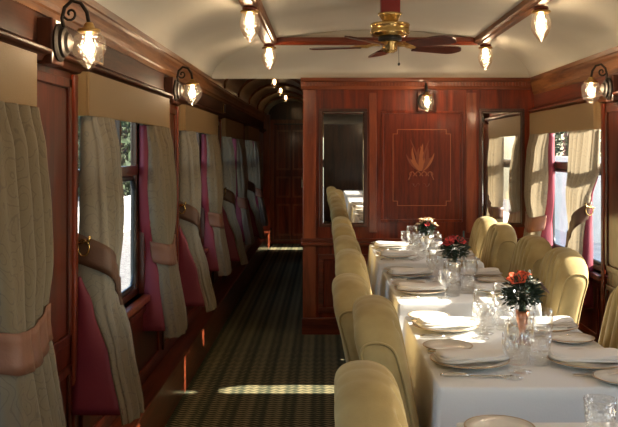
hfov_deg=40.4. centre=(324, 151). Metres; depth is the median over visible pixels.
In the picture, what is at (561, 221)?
wall
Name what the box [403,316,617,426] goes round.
tablecloth
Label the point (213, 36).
ceiling
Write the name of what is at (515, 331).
bowl
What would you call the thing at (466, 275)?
dinner plate
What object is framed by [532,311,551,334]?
bowl
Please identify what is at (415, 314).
bread plate
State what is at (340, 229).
dining chair
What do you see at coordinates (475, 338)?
wine glass
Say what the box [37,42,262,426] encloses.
wall
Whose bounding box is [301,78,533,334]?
wall
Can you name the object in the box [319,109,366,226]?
wall mirror
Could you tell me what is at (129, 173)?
window
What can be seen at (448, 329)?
dinner plate
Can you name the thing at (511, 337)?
salt shaker
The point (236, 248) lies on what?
curtain
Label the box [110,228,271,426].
baseboard
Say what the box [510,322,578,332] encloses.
dinner plate
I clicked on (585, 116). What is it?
curtain pelmet
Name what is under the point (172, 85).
wall lamp
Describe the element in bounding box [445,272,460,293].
tumbler
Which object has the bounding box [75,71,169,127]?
curtain pelmet
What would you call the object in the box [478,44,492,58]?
ceiling lamp
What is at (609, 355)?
napkin
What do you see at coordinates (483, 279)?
bread plate
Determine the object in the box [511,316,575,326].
napkin
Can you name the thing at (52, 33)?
wall lamp
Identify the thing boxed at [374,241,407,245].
napkin
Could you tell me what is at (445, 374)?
table knife
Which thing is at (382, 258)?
table knife
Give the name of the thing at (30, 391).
curtain
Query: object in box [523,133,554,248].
curtain
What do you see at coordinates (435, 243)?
napkin
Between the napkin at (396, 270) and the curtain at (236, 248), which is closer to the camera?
the napkin at (396, 270)
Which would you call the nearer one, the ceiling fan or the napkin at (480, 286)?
the napkin at (480, 286)
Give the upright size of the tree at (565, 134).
9.825 m
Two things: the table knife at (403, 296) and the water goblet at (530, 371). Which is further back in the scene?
the table knife at (403, 296)
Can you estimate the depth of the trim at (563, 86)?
5.53 m
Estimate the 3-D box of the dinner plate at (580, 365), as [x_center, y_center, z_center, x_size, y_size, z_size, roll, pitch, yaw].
[0.845,0.672,2.702,0.255,0.022,0.255,0,0,0]
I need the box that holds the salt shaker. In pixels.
[507,335,517,354]
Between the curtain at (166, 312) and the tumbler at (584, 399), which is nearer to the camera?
the tumbler at (584, 399)
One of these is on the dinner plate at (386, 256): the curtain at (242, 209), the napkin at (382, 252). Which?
the napkin at (382, 252)
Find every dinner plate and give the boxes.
[373,244,407,248]
[377,253,415,258]
[386,271,432,277]
[395,287,446,294]
[412,320,478,332]
[430,353,509,369]
[461,272,502,277]
[473,288,524,294]
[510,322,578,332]
[547,354,617,369]
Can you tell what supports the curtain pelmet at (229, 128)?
attached to the wall at (57, 89)
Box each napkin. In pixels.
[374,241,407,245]
[379,250,415,254]
[388,267,431,273]
[397,282,446,289]
[415,317,478,327]
[430,242,442,245]
[433,349,508,363]
[436,250,473,254]
[461,267,500,273]
[473,282,520,289]
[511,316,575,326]
[547,348,617,362]
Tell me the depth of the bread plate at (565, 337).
3.05 m
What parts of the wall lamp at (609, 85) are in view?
bulb, arm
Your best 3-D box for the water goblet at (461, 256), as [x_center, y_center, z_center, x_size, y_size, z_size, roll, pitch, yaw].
[0.712,0.601,4.161,0.084,0.165,0.084,0,0,0]
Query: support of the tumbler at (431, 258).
on the tablecloth at (461, 305)
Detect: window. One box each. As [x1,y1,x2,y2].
[78,120,137,303]
[196,132,199,158]
[552,131,607,274]
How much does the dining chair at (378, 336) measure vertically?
0.967 m
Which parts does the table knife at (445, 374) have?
handle, blade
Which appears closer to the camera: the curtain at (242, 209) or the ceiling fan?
the ceiling fan
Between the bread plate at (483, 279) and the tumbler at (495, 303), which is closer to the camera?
the tumbler at (495, 303)
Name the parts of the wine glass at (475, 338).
stem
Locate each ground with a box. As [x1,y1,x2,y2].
[78,196,129,291]
[555,229,600,260]
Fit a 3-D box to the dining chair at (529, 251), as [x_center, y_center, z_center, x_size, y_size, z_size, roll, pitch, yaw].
[1.002,0.951,4.690,0.465,0.967,0.490,0,0,0]
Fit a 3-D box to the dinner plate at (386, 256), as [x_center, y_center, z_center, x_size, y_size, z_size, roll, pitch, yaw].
[0.465,0.672,5.447,0.255,0.022,0.255,0,0,0]
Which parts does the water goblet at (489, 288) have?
stem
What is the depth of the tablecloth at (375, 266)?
5.30 m
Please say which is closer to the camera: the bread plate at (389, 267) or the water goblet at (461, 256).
the water goblet at (461, 256)
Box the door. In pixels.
[270,120,302,243]
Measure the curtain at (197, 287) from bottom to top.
1.132 m
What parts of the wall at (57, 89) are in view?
pier panel, pier panel frame, pier panel frame, vent plate, dado panel frame, window sill, pier panel frame, pier panel, pier panel frame, dado panel frame, pier panel frame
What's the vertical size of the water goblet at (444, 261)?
0.165 m
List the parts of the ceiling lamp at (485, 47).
bulb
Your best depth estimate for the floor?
5.67 m
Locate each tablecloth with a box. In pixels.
[367,244,483,294]
[379,270,541,333]
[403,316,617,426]
[455,423,617,426]
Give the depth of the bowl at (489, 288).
3.16 m
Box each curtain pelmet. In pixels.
[0,41,36,106]
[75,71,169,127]
[178,104,217,134]
[220,118,243,138]
[244,126,258,141]
[530,101,602,134]
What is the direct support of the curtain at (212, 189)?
hanging from the curtain pelmet at (191, 118)
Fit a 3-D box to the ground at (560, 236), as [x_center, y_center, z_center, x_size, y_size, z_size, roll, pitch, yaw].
[4.700,2.384,35.000,4.600,0.100,110.000,0,0,0]
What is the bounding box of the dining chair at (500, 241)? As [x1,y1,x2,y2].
[480,222,516,277]
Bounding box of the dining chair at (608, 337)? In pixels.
[598,286,617,348]
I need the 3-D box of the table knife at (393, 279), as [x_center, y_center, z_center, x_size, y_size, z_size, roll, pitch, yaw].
[0.461,0.676,4.460,0.223,0.014,0.013,0,0,0]
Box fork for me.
[573,373,592,375]
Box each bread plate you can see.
[384,266,412,270]
[391,280,424,285]
[408,311,449,318]
[423,339,472,349]
[457,257,480,261]
[464,415,534,426]
[477,277,507,282]
[545,331,594,343]
[592,369,617,385]
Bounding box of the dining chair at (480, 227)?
[468,216,496,258]
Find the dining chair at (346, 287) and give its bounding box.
[332,273,371,362]
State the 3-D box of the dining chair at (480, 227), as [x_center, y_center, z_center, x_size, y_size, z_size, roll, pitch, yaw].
[1.002,0.951,6.080,0.465,0.967,0.490,0,0,1]
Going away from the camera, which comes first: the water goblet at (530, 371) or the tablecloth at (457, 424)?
the tablecloth at (457, 424)
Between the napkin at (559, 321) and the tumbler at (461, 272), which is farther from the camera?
the tumbler at (461, 272)
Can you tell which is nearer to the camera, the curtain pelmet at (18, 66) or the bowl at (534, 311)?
the curtain pelmet at (18, 66)
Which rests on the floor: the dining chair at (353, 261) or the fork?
the dining chair at (353, 261)
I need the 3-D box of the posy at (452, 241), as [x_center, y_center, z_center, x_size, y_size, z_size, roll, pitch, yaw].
[0.669,0.545,4.345,0.178,0.275,0.177,0,0,0]
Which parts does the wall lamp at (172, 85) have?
arm, bulb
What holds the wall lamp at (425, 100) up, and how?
attached to the wall at (421, 164)
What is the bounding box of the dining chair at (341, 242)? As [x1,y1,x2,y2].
[334,235,361,258]
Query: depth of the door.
13.17 m
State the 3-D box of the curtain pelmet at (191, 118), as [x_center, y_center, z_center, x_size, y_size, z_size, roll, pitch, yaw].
[-0.907,-0.218,6.110,0.055,0.165,1.620,0,0,0]
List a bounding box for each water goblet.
[429,247,443,279]
[443,261,460,296]
[460,256,476,290]
[473,288,494,334]
[492,282,510,326]
[506,317,533,374]
[527,308,553,360]
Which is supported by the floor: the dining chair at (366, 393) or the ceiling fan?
the dining chair at (366, 393)
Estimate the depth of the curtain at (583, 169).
5.17 m
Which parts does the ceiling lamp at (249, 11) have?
bulb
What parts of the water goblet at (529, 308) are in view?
stem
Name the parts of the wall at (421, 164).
skirting, panel, panel frame, dado rail, cornice, inlaid panel, inlaid panel frame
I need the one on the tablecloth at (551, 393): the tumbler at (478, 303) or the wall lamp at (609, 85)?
the tumbler at (478, 303)
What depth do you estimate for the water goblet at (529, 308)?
2.77 m
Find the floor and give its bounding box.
[165,244,345,426]
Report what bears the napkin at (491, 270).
on the dinner plate at (466, 275)
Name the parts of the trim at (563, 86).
shelf moulding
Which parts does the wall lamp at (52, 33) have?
arm, bulb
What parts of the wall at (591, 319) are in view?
dado panel frame, window sill, pier panel frame, pier panel frame, pier panel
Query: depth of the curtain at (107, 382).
3.17 m
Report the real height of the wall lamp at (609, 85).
0.236 m
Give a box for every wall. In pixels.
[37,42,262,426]
[268,101,302,124]
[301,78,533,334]
[555,156,600,243]
[578,102,617,342]
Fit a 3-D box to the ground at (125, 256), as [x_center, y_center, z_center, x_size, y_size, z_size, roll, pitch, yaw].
[0.000,2.484,45.000,120.000,0.100,150.000,0,0,0]
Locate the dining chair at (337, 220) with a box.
[332,216,372,294]
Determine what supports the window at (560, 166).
in the wall at (591, 319)
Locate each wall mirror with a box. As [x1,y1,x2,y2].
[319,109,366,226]
[479,109,524,226]
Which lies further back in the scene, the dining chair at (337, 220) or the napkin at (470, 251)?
the dining chair at (337, 220)
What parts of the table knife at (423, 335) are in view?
handle, blade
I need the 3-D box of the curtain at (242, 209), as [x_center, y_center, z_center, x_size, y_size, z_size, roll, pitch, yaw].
[-0.844,0.409,8.846,0.223,1.090,0.477,0,0,0]
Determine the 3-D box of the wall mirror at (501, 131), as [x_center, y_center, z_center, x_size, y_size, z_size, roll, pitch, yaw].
[1.391,0.124,6.612,0.359,0.930,0.016,0,0,0]
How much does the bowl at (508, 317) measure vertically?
0.105 m
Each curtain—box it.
[0,101,66,426]
[72,116,143,425]
[139,125,187,337]
[179,131,216,311]
[201,134,231,275]
[221,137,247,264]
[232,139,254,244]
[245,140,264,239]
[252,141,267,225]
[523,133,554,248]
[565,129,599,307]
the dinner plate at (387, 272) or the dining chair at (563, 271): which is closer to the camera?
the dining chair at (563, 271)
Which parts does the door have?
panel frame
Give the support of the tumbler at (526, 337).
on the tablecloth at (551, 393)
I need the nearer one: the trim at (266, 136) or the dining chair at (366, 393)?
the dining chair at (366, 393)
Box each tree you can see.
[78,116,183,196]
[555,129,600,156]
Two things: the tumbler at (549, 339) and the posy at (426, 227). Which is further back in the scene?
the posy at (426, 227)
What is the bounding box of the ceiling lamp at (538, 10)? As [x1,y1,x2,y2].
[531,6,550,26]
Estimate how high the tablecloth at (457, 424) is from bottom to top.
0.259 m
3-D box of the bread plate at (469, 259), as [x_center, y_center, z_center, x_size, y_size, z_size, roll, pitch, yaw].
[0.885,0.674,5.242,0.173,0.017,0.173,0,0,0]
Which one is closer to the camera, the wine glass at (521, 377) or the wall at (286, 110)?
the wine glass at (521, 377)
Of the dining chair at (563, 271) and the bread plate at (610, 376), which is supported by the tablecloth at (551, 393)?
the bread plate at (610, 376)
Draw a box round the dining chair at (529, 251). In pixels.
[507,235,551,294]
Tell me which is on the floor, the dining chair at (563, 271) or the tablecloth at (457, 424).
the dining chair at (563, 271)
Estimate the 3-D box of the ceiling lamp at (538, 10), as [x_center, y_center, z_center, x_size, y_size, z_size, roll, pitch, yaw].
[1.120,-0.660,4.355,0.106,0.182,0.106,0,0,0]
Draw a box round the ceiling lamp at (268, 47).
[262,44,275,58]
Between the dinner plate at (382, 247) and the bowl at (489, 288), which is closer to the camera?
the bowl at (489, 288)
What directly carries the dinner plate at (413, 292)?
on the tablecloth at (461, 305)
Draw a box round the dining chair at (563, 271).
[535,247,587,328]
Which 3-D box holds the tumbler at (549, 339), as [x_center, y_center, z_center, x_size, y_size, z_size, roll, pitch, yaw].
[0.690,0.635,2.706,0.078,0.096,0.078,0,0,0]
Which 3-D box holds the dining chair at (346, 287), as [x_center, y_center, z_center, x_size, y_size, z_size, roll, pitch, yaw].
[0.261,0.951,3.200,0.465,0.967,0.490,0,0,-1]
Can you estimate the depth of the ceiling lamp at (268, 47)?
5.84 m
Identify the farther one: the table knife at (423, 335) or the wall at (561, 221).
the wall at (561, 221)
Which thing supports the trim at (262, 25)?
attached to the ceiling
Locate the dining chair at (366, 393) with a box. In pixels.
[334,360,407,426]
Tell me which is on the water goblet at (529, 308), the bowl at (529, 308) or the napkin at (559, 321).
the bowl at (529, 308)
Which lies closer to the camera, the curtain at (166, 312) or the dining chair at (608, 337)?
the dining chair at (608, 337)
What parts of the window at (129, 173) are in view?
frame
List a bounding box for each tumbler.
[431,258,444,276]
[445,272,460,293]
[459,272,474,293]
[476,303,495,330]
[494,303,514,330]
[505,331,528,365]
[527,332,551,365]
[583,394,616,426]
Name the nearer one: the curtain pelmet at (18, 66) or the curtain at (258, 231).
the curtain pelmet at (18, 66)
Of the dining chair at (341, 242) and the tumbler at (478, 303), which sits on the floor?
the dining chair at (341, 242)
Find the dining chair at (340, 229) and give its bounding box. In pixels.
[333,223,355,243]
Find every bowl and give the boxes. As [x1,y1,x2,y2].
[473,288,494,317]
[501,331,523,358]
[506,317,533,352]
[527,308,553,340]
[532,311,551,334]
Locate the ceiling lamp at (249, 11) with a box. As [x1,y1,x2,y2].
[240,6,258,26]
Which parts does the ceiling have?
arched panel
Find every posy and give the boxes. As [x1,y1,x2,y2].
[416,217,438,252]
[437,231,470,284]
[499,269,548,344]
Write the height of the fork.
0.012 m
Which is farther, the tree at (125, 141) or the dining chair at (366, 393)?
the tree at (125, 141)
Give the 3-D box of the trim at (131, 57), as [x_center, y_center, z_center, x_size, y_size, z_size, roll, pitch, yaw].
[-0.907,-0.444,4.500,0.055,0.305,17.400,0,0,0]
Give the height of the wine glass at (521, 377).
0.135 m
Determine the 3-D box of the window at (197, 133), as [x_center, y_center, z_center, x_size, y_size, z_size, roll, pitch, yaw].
[-0.978,0.254,5.920,0.038,0.960,1.160,0,0,0]
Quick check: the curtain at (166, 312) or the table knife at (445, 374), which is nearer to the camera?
the table knife at (445, 374)
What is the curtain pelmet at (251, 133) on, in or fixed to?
attached to the wall at (57, 89)
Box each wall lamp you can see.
[36,0,100,66]
[165,66,198,103]
[417,83,433,110]
[584,63,617,102]
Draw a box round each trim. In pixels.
[0,0,267,132]
[238,0,550,45]
[263,115,269,230]
[528,46,617,112]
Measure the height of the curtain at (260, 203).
1.090 m
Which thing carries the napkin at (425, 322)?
on the dinner plate at (448, 329)
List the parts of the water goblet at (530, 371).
stem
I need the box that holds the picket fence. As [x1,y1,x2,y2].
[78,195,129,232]
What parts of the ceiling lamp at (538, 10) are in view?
bulb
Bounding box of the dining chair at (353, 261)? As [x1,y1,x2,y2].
[335,249,371,293]
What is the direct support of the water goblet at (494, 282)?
on the tablecloth at (551, 393)
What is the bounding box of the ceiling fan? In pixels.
[309,0,460,65]
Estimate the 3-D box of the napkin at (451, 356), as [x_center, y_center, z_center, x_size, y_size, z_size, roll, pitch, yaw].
[0.470,0.649,2.700,0.236,0.026,0.138,0,0,-6]
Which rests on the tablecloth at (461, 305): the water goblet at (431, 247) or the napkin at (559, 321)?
the water goblet at (431, 247)
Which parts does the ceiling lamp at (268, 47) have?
bulb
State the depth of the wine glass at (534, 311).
2.86 m
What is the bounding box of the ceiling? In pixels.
[95,0,617,113]
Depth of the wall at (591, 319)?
4.90 m
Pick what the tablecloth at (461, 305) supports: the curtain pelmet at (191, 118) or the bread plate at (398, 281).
the bread plate at (398, 281)
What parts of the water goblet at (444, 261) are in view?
stem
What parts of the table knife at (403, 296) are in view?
handle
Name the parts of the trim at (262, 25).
cross rail, ceiling rail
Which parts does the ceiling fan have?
blade, blade, blade, post, blade, blade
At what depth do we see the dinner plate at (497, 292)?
4.03 m
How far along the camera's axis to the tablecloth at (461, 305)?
3.84 m
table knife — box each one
[380,258,415,259]
[391,278,407,280]
[400,295,445,297]
[420,334,480,337]
[440,372,513,376]
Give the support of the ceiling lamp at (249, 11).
attached to the trim at (262, 25)
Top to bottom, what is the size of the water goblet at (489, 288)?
0.165 m
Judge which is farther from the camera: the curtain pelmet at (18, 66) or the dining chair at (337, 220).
the dining chair at (337, 220)
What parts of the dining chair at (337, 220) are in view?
backrest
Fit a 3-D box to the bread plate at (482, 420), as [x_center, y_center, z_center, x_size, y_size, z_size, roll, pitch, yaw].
[0.425,0.674,2.045,0.173,0.017,0.173,0,0,0]
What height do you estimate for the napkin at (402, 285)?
0.026 m
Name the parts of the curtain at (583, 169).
panel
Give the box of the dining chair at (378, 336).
[353,295,419,426]
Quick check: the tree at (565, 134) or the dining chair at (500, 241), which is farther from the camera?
the tree at (565, 134)
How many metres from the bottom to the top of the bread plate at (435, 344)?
0.017 m
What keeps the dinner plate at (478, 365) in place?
on the tablecloth at (551, 393)
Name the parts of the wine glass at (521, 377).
stem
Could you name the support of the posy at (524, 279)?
on the tablecloth at (551, 393)
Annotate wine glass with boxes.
[472,301,489,339]
[501,331,523,380]
[532,311,551,353]

